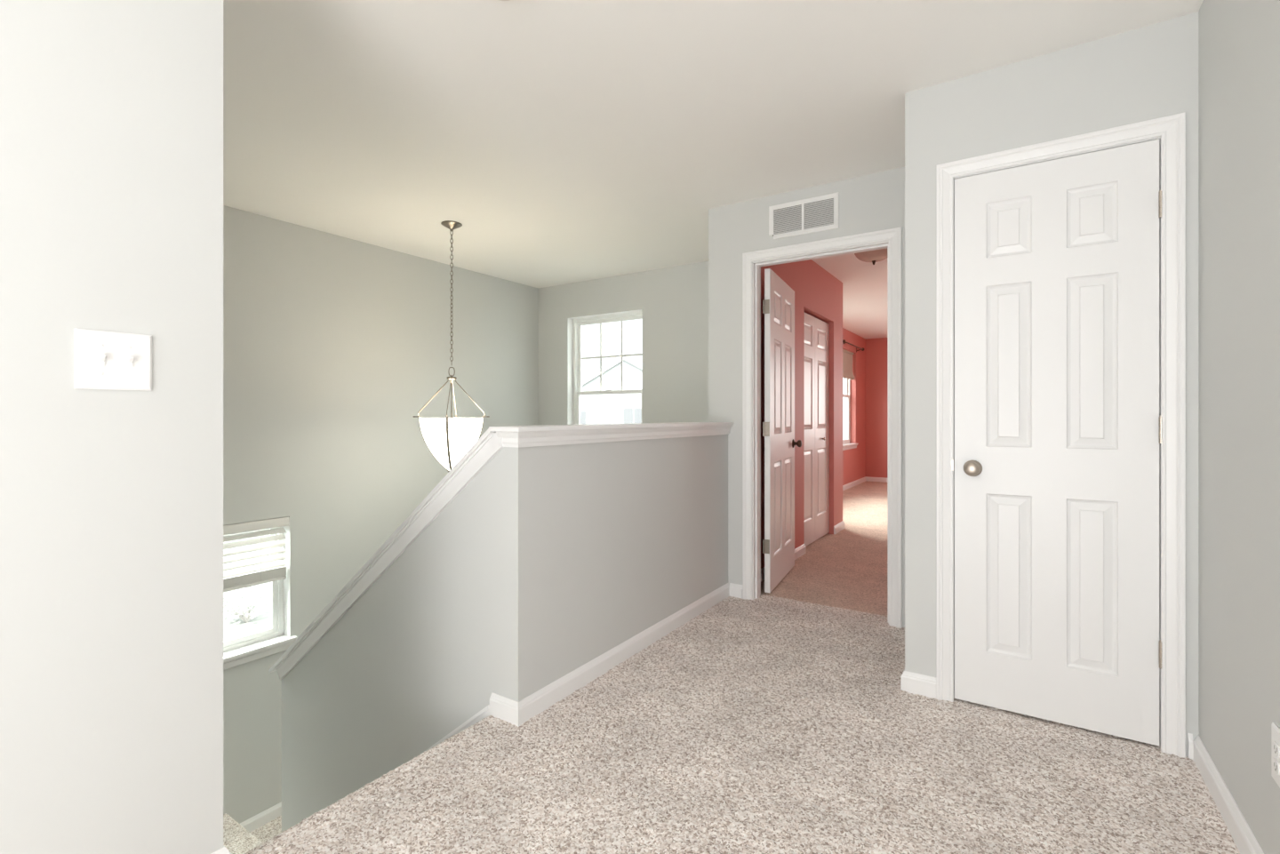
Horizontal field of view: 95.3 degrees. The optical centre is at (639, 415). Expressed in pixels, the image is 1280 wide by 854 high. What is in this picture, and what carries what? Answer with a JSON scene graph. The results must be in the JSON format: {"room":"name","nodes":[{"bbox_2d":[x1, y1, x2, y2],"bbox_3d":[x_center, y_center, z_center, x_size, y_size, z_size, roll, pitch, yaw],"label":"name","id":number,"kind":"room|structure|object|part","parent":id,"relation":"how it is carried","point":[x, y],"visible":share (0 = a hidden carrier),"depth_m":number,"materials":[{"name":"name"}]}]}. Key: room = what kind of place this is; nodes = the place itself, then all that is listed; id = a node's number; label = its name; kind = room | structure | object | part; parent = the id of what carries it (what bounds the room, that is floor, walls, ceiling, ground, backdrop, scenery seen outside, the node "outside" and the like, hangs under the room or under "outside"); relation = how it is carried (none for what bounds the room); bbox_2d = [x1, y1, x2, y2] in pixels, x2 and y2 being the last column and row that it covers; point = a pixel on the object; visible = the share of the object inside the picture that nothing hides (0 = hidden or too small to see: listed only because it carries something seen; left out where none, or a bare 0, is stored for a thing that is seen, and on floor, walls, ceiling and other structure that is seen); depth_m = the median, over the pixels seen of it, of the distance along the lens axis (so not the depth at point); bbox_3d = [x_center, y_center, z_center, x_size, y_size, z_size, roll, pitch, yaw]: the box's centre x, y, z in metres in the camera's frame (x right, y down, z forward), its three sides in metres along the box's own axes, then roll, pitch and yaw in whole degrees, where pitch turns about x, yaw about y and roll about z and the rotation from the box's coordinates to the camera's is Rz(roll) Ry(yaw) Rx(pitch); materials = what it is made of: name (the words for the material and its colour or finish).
{"room":"upstairs landing","nodes":[
{"label":"upstairs landing","id":0,"kind":"room"},
{"bbox_2d":[0,0,223,853],"bbox_3d":[-1.978,1.280,0.045,0.120,5.210,3.350,0,0,33],"label":"wall","id":1,"kind":"structure","parent":0,"point":[111,111],"depth_m":1.23,"materials":[{"name":"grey paint"}]},
{"bbox_2d":[74,328,151,391],"bbox_3d":[-1.113,-0.117,1.240,0.019,0.123,0.126,0,0,33],"label":"light switch","id":2,"kind":"object","parent":1,"relation":"attached to","point":[103,360],"visible":1,"depth_m":1.24,"materials":[{"name":"white plastic"}]},
{"bbox_2d":[211,845,231,853],"bbox_3d":[-1.911,1.087,0.094,0.090,0.083,3.224,0,0,33],"label":"baseboard","id":3,"kind":"structure","parent":1,"relation":"attached to","point":[223,851],"depth_m":1.41,"materials":[{"name":"white paint"}]},
{"bbox_2d":[223,205,538,823],"bbox_3d":[-2.208,1.380,4.433,0.150,5.410,3.980,0,0,33],"label":"wall","id":4,"kind":"structure","parent":0,"point":[333,345],"depth_m":4.23,"materials":[{"name":"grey paint"}]},
{"bbox_2d":[223,527,297,670],"bbox_3d":[-2.695,1.143,3.657,0.185,0.911,0.968,0,0,33],"label":"window","id":5,"kind":"structure","parent":4,"relation":"in","point":[251,647],"depth_m":3.91,"materials":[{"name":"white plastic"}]},
{"bbox_3d":[-2.734,1.280,3.682,0.024,0.420,0.826,0,0,33],"label":"sash","id":6,"kind":"part","parent":5,"relation":"part of","materials":[{"name":"clear glass"}]},
{"bbox_2d":[223,516,289,592],"bbox_3d":[-2.671,0.902,3.641,0.072,0.423,0.882,0,0,33],"label":"window blind","id":7,"kind":"object","parent":5,"relation":"attached to","point":[247,577],"visible":0.43,"depth_m":3.83,"materials":[{"name":"white plastic"}]},
{"bbox_3d":[-2.677,1.104,3.645,0.052,0.020,0.858,0,0,33],"label":"rail","id":8,"kind":"part","parent":7,"relation":"part of","materials":[{"name":"white plastic"}]},
{"bbox_3d":[-2.526,0.917,3.876,0.056,0.360,0.014,0,0,33],"label":"ladder cord","id":9,"kind":"part","parent":7,"relation":"part of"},
{"bbox_3d":[-2.669,1.527,3.640,0.123,0.022,0.968,0,0,33],"label":"sill","id":10,"kind":"part","parent":5,"relation":"part of","materials":[{"name":"white paint"}]},
{"bbox_3d":[-2.757,0.910,3.697,0.024,0.387,0.826,0,0,33],"label":"sash","id":11,"kind":"part","parent":5,"relation":"part of","materials":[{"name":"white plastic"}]},
{"bbox_2d":[240,801,281,832],"bbox_3d":[-2.357,2.659,4.055,0.014,0.083,0.835,0,0,33],"label":"baseboard","id":12,"kind":"structure","parent":4,"relation":"attached to","point":[270,814],"depth_m":3.85,"materials":[{"name":"white paint"}]},
{"bbox_2d":[281,446,543,831],"bbox_3d":[-1.130,1.973,2.663,1.728,3.824,0.140,0,0,33],"label":"wall","id":13,"kind":"structure","parent":0,"point":[456,620],"depth_m":2.41,"materials":[{"name":"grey paint"}]},
{"bbox_2d":[269,428,495,672],"bbox_3d":[-1.204,0.699,2.715,1.683,1.318,0.211,0,0,33],"label":"cap","id":14,"kind":"object","parent":13,"relation":"attached to","point":[486,435],"visible":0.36,"depth_m":2.51,"materials":[{"name":"white paint"}]},
{"bbox_2d":[275,432,503,679],"bbox_3d":[-1.210,0.723,2.619,1.693,1.323,0.021,0,0,33],"label":"trim","id":15,"kind":"structure","parent":13,"relation":"attached to","point":[492,444],"depth_m":2.50,"materials":[{"name":"white paint"}]},
{"bbox_2d":[424,704,489,751],"bbox_3d":[-1.202,1.827,2.616,1.523,1.480,0.019,0,0,33],"label":"trim","id":16,"kind":"structure","parent":13,"relation":"attached to","point":[484,713],"depth_m":2.25,"materials":[{"name":"white paint"}]},
{"bbox_2d":[538,261,708,424],"bbox_3d":[0.006,1.380,5.452,2.740,5.410,0.150,0,0,33],"label":"wall","id":17,"kind":"structure","parent":0,"point":[673,301],"depth_m":5.30,"materials":[{"name":"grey paint"}]},
{"bbox_2d":[573,311,642,424],"bbox_3d":[-0.320,-0.199,5.644,0.963,1.563,0.185,0,0,33],"label":"window","id":18,"kind":"structure","parent":17,"relation":"in","point":[578,324],"depth_m":5.79,"materials":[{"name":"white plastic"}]},
{"bbox_3d":[-0.295,0.114,5.683,0.821,0.722,0.024,0,0,33],"label":"sash","id":19,"kind":"part","parent":18,"relation":"part of","materials":[{"name":"white plastic"}]},
{"bbox_3d":[-0.279,-0.582,5.707,0.821,0.737,0.024,0,0,33],"label":"sash","id":20,"kind":"part","parent":18,"relation":"part of","materials":[{"name":"clear glass"}]},
{"bbox_2d":[544,434,727,687],"bbox_3d":[0.034,1.973,2.992,0.140,3.824,1.685,0,0,33],"label":"wall","id":21,"kind":"structure","parent":0,"point":[636,532],"depth_m":2.69,"materials":[{"name":"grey paint"}]},
{"bbox_2d":[489,583,729,727],"bbox_3d":[0.000,1.087,2.922,0.150,0.083,1.840,0,0,33],"label":"baseboard","id":22,"kind":"structure","parent":21,"relation":"attached to","point":[516,713],"depth_m":2.48,"materials":[{"name":"white paint"}]},
{"bbox_2d":[488,422,733,432],"bbox_3d":[-0.015,0.049,2.918,0.216,0.020,1.863,0,0,33],"label":"cap","id":23,"kind":"object","parent":21,"relation":"on","point":[580,427],"visible":1,"depth_m":2.48,"materials":[{"name":"white paint"}]},
{"bbox_2d":[496,425,732,447],"bbox_3d":[0.021,0.087,2.901,0.114,0.056,1.851,0,0,33],"label":"trim cap moulding","id":24,"kind":"structure","parent":21,"relation":"attached to","point":[510,439],"depth_m":2.52,"materials":[{"name":"white paint"}]},
{"bbox_2d":[223,0,1203,338],"bbox_3d":[1.032,-1.400,4.069,5.970,0.150,13.380,0,0,33],"label":"ceiling","id":25,"kind":"structure","parent":0,"point":[568,141],"depth_m":2.50,"materials":[{"name":"paint"}]},
{"bbox_2d":[413,220,489,472],"bbox_3d":[-1.299,-0.459,4.023,0.414,1.732,0.414,0,0,33],"label":"pendant light","id":26,"kind":"object","parent":25,"relation":"hanging from","point":[448,439],"visible":0.89,"depth_m":3.91,"materials":[{"name":"white glass"}]},
{"bbox_3d":[-1.419,-0.124,4.002,0.205,0.263,0.007,0,0,-10],"label":"arm","id":27,"kind":"part","parent":26,"relation":"part of","materials":[{"name":"silver metal"}]},
{"bbox_3d":[-1.278,-0.124,3.904,0.007,0.263,0.205,0,0,-10],"label":"arm","id":28,"kind":"part","parent":26,"relation":"part of","materials":[{"name":"silver metal"}]},
{"bbox_3d":[-1.299,0.197,4.023,0.414,0.364,0.414,0,0,33],"label":"lamp shade","id":29,"kind":"part","parent":26,"relation":"part of","materials":[{"name":"white glass"}]},
{"bbox_3d":[-1.299,0.062,4.023,0.008,0.582,0.008,0,0,33],"label":"stem","id":30,"kind":"part","parent":26,"relation":"part of","materials":[{"name":"silver metal"}]},
{"bbox_3d":[-1.299,-0.815,4.023,0.021,0.936,0.021,0,0,33],"label":"chain","id":31,"kind":"part","parent":26,"relation":"part of","materials":[{"name":"silver metal"}]},
{"bbox_3d":[-1.320,-0.124,4.142,0.007,0.263,0.205,0,0,-10],"label":"arm","id":32,"kind":"part","parent":26,"relation":"part of","materials":[{"name":"silver metal"}]},
{"bbox_3d":[-1.180,-0.124,4.044,0.205,0.263,0.007,0,0,-10],"label":"arm","id":33,"kind":"part","parent":26,"relation":"part of","materials":[{"name":"silver metal"}]},
{"bbox_2d":[854,248,887,264],"bbox_3d":[1.807,-1.245,4.506,0.304,0.160,0.304,0,0,33],"label":"ceiling light","id":34,"kind":"object","parent":25,"relation":"attached to","point":[875,256],"visible":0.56,"depth_m":4.44,"materials":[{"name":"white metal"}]},
{"bbox_2d":[244,480,1239,853],"bbox_3d":[1.860,1.248,3.527,3.750,0.254,13.140,0,0,33],"label":"floor","id":35,"kind":"structure","parent":0,"point":[765,724],"depth_m":1.86,"materials":[{"name":"carpet"}]},
{"bbox_2d":[760,259,842,568],"bbox_3d":[1.263,1.280,4.823,0.188,5.210,2.485,0,0,33],"label":"wall","id":36,"kind":"structure","parent":0,"point":[818,293],"depth_m":4.89,"materials":[{"name":"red paint"}]},
{"bbox_2d":[762,268,801,592],"bbox_3d":[0.967,0.093,4.005,0.162,2.040,0.774,0,0,26],"label":"door","id":37,"kind":"structure","parent":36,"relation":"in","point":[779,301],"depth_m":3.88,"materials":[{"name":"white paint"}]},
{"bbox_3d":[1.154,0.203,4.274,0.064,0.064,0.064,0,0,26],"label":"knob","id":38,"kind":"part","parent":37,"relation":"part of","materials":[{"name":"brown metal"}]},
{"bbox_2d":[760,544,806,581],"bbox_3d":[1.011,1.087,4.253,0.014,0.083,1.235,0,0,33],"label":"baseboard","id":39,"kind":"structure","parent":36,"relation":"attached to","point":[801,550],"depth_m":4.61,"materials":[{"name":"white paint"}]},
{"bbox_2d":[804,312,829,546],"bbox_3d":[1.553,0.117,5.178,0.062,1.985,0.895,0,0,33],"label":"door","id":40,"kind":"structure","parent":36,"relation":"in","point":[816,331],"depth_m":5.19,"materials":[{"name":"white paint"}]},
{"bbox_2d":[708,167,904,627],"bbox_3d":[1.851,-0.050,2.882,3.298,2.550,0.120,0,0,33],"label":"wall","id":41,"kind":"structure","parent":0,"point":[874,202],"depth_m":3.61,"materials":[{"name":"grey paint"}]},
{"bbox_2d":[729,583,742,599],"bbox_3d":[0.597,1.087,3.622,0.084,0.083,0.014,0,0,33],"label":"baseboard","id":42,"kind":"structure","parent":41,"relation":"attached to","point":[735,589],"depth_m":3.62,"materials":[{"name":"white paint"}]},
{"bbox_2d":[768,192,839,239],"bbox_3d":[0.948,-1.160,3.396,0.409,0.202,0.009,0,0,33],"label":"air vent","id":43,"kind":"object","parent":41,"relation":"in","point":[821,212],"visible":1,"depth_m":3.39,"materials":[{"name":"white plastic"}]},
{"bbox_2d":[742,227,902,628],"bbox_3d":[1.046,0.065,3.398,0.904,2.136,0.138,0,0,33],"label":"door frame","id":44,"kind":"structure","parent":41,"relation":"attached to","point":[894,236],"depth_m":3.37,"materials":[{"name":"white paint"}]},
{"bbox_2d":[842,328,865,485],"bbox_3d":[2.243,-0.050,7.674,0.150,2.550,6.020,0,0,33],"label":"wall","id":45,"kind":"structure","parent":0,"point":[853,460],"depth_m":9.50,"materials":[{"name":"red paint"}]},
{"bbox_2d":[842,349,854,380],"bbox_3d":[3.219,-0.799,9.094,0.048,0.448,0.883,0,0,33],"label":"roman shade","id":46,"kind":"object","parent":45,"relation":"attached to","point":[847,356],"visible":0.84,"depth_m":9.19,"materials":[{"name":"fabric"}]},
{"bbox_2d":[842,378,858,450],"bbox_3d":[3.201,-0.250,9.105,0.185,1.546,0.973,0,0,33],"label":"window","id":47,"kind":"structure","parent":45,"relation":"attached to","point":[846,444],"depth_m":9.45,"materials":[{"name":"white plastic"}]},
{"bbox_3d":[3.162,0.040,9.131,0.024,0.750,0.831,0,0,33],"label":"sash","id":48,"kind":"part","parent":47,"relation":"part of","materials":[{"name":"white plastic"}]},
{"bbox_3d":[3.152,-0.289,9.137,0.070,1.468,0.903,0,0,33],"label":"frame","id":49,"kind":"part","parent":47,"relation":"part of","materials":[{"name":"white plastic"}]},
{"bbox_3d":[3.138,-0.647,9.146,0.024,0.692,0.831,0,0,33],"label":"sash","id":50,"kind":"part","parent":47,"relation":"part of","materials":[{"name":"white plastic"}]},
{"bbox_3d":[3.227,0.452,9.088,0.123,0.022,0.973,0,0,33],"label":"sill","id":51,"kind":"part","parent":47,"relation":"part of","materials":[{"name":"white paint"}]},
{"bbox_2d":[842,339,863,351],"bbox_3d":[3.292,-1.075,9.046,0.102,0.081,1.260,0,0,33],"label":"curtain rod","id":52,"kind":"object","parent":45,"relation":"attached to","point":[844,340],"visible":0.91,"depth_m":9.07,"materials":[{"name":"brown metal"}]},
{"bbox_2d":[842,476,887,490],"bbox_3d":[4.201,1.087,7.122,3.730,0.083,4.560,0,0,33],"label":"baseboard","id":53,"kind":"structure","parent":45,"relation":"attached to","point":[866,478],"depth_m":9.85,"materials":[{"name":"white paint"}]},
{"bbox_2d":[865,337,887,478],"bbox_3d":[5.541,-0.050,9.042,3.870,2.550,0.120,0,0,33],"label":"wall","id":54,"kind":"structure","parent":0,"point":[876,348],"depth_m":9.95,"materials":[{"name":"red paint"}]},
{"bbox_2d":[904,11,1198,757],"bbox_3d":[1.491,-0.050,2.200,0.885,2.550,0.115,0,0,33],"label":"wall","id":55,"kind":"structure","parent":0,"point":[1149,72],"depth_m":2.18,"materials":[{"name":"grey paint"}]},
{"bbox_2d":[951,139,1161,745],"bbox_3d":[1.496,0.090,2.113,0.654,2.046,0.099,0,0,33],"label":"door","id":56,"kind":"structure","parent":55,"relation":"in","point":[1058,421],"depth_m":2.11,"materials":[{"name":"white paint"}]},
{"bbox_3d":[1.227,0.193,2.291,0.010,0.044,0.008,0,0,33],"label":"latch plate","id":57,"kind":"part","parent":56,"relation":"part of","materials":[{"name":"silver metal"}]},
{"bbox_3d":[1.274,0.203,2.237,0.064,0.064,0.064,0,0,33],"label":"knob","id":58,"kind":"part","parent":56,"relation":"part of","materials":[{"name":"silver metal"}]},
{"bbox_2d":[936,112,1185,758],"bbox_3d":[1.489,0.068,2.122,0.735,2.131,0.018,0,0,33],"label":"door frame","id":59,"kind":"structure","parent":55,"relation":"attached to","point":[1172,129],"depth_m":1.95,"materials":[{"name":"white paint"}]},
{"bbox_2d":[1198,0,1279,853],"bbox_3d":[0.633,-0.050,-0.029,0.120,2.550,6.085,0,0,33],"label":"wall","id":60,"kind":"structure","parent":0,"point":[1239,40],"depth_m":1.56,"materials":[{"name":"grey paint"}]},
{"bbox_2d":[1187,733,1193,760],"bbox_3d":[1.808,1.087,1.915,0.012,0.083,0.014,0,0,33],"label":"baseboard","id":61,"kind":"structure","parent":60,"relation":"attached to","point":[1190,742],"depth_m":1.91,"materials":[{"name":"white paint"}]},
{"bbox_2d":[1192,735,1263,853],"bbox_3d":[0.405,1.087,-0.253,0.014,0.083,5.180,0,0,33],"label":"baseboard","id":62,"kind":"structure","parent":60,"relation":"attached to","point":[1243,836],"depth_m":1.62,"materials":[{"name":"white paint"}]},
{"bbox_2d":[1271,721,1279,787],"bbox_3d":[1.427,0.765,1.303,0.009,0.128,0.082,0,0,33],"label":"power outlet","id":63,"kind":"object","parent":60,"relation":"attached to","point":[1275,729],"visible":1,"depth_m":1.31,"materials":[{"name":"white plastic"}]},
{"bbox_2d":[1272,741,1279,757],"bbox_3d":[1.424,0.746,1.305,0.003,0.025,0.034,0,0,33],"label":"receptacle","id":64,"kind":"object","parent":63,"relation":"attached to","point":[1276,744],"depth_m":1.30,"materials":[{"name":"white plastic"}]},
{"bbox_2d":[1272,758,1279,775],"bbox_3d":[1.424,0.784,1.305,0.003,0.025,0.034,0,0,33],"label":"receptacle","id":65,"kind":"object","parent":63,"relation":"attached to","point":[1276,761],"depth_m":1.30,"materials":[{"name":"white plastic"}]},
{"bbox_3d":[1.621,-0.050,6.002,0.640,2.550,0.120,0,0,33],"label":"wall","id":66,"kind":"structure","parent":0,"visible":0},
{"bbox_2d":[833,520,844,534],"bbox_3d":[1.631,1.087,5.876,0.754,0.083,0.350,0,0,33],"label":"baseboard","id":67,"kind":"structure","parent":66,"relation":"attached to","point":[840,526],"depth_m":5.65,"materials":[{"name":"white paint"}]},
{"bbox_3d":[1.378,-0.050,2.731,0.115,2.550,0.650,0,0,33],"label":"wall","id":68,"kind":"structure","parent":0,"visible":0},
{"bbox_2d":[900,668,935,698],"bbox_3d":[1.335,1.087,2.676,0.132,0.083,0.770,0,0,33],"label":"baseboard","id":69,"kind":"structure","parent":68,"relation":"attached to","point":[910,682],"depth_m":2.36,"materials":[{"name":"white paint"}]},
{"label":"outside","id":70,"kind":"structure","parent":0,"visible":0},
{"bbox_2d":[223,528,271,641],"bbox_3d":[-3.046,4.360,31.870,100.000,0.250,110.000,0,0,33],"label":"lawn","id":71,"kind":"structure","parent":70,"point":[258,622],"depth_m":12.49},
{"bbox_2d":[223,585,271,623],"bbox_3d":[-8.142,3.735,12.005,1.140,1.050,1.298,0,0,33],"label":"shrub","id":72,"kind":"object","parent":71,"relation":"on","point":[249,611],"visible":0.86,"depth_m":11.91,"materials":[{"name":"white plant"}]},
{"bbox_2d":[580,356,642,423],"bbox_3d":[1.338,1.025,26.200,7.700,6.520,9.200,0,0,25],"label":"house","id":73,"kind":"structure","parent":71,"relation":"on","point":[615,408],"depth_m":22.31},
{"bbox_3d":[-2.593,0.435,23.013,1.020,1.220,0.025,0,0,25],"label":"pane","id":74,"kind":"part","parent":73,"relation":"part of","materials":[{"name":"clear glass"}]},
{"bbox_3d":[-0.240,0.385,21.906,0.820,1.320,0.025,0,0,25],"label":"pane","id":75,"kind":"part","parent":73,"relation":"part of","materials":[{"name":"clear glass"}]},
{"bbox_3d":[-0.153,3.985,3.159,4.685,0.200,3.860,0,0,33],"label":"floor","id":76,"kind":"structure","parent":0,"visible":0},
{"bbox_2d":[223,813,281,853],"bbox_3d":[-1.983,3.095,3.791,0.922,1.182,2.904,0,0,33],"label":"staircase","id":77,"kind":"structure","parent":76,"relation":"on","point":[236,839],"depth_m":3.52,"materials":[{"name":"carpet"}]}
]}

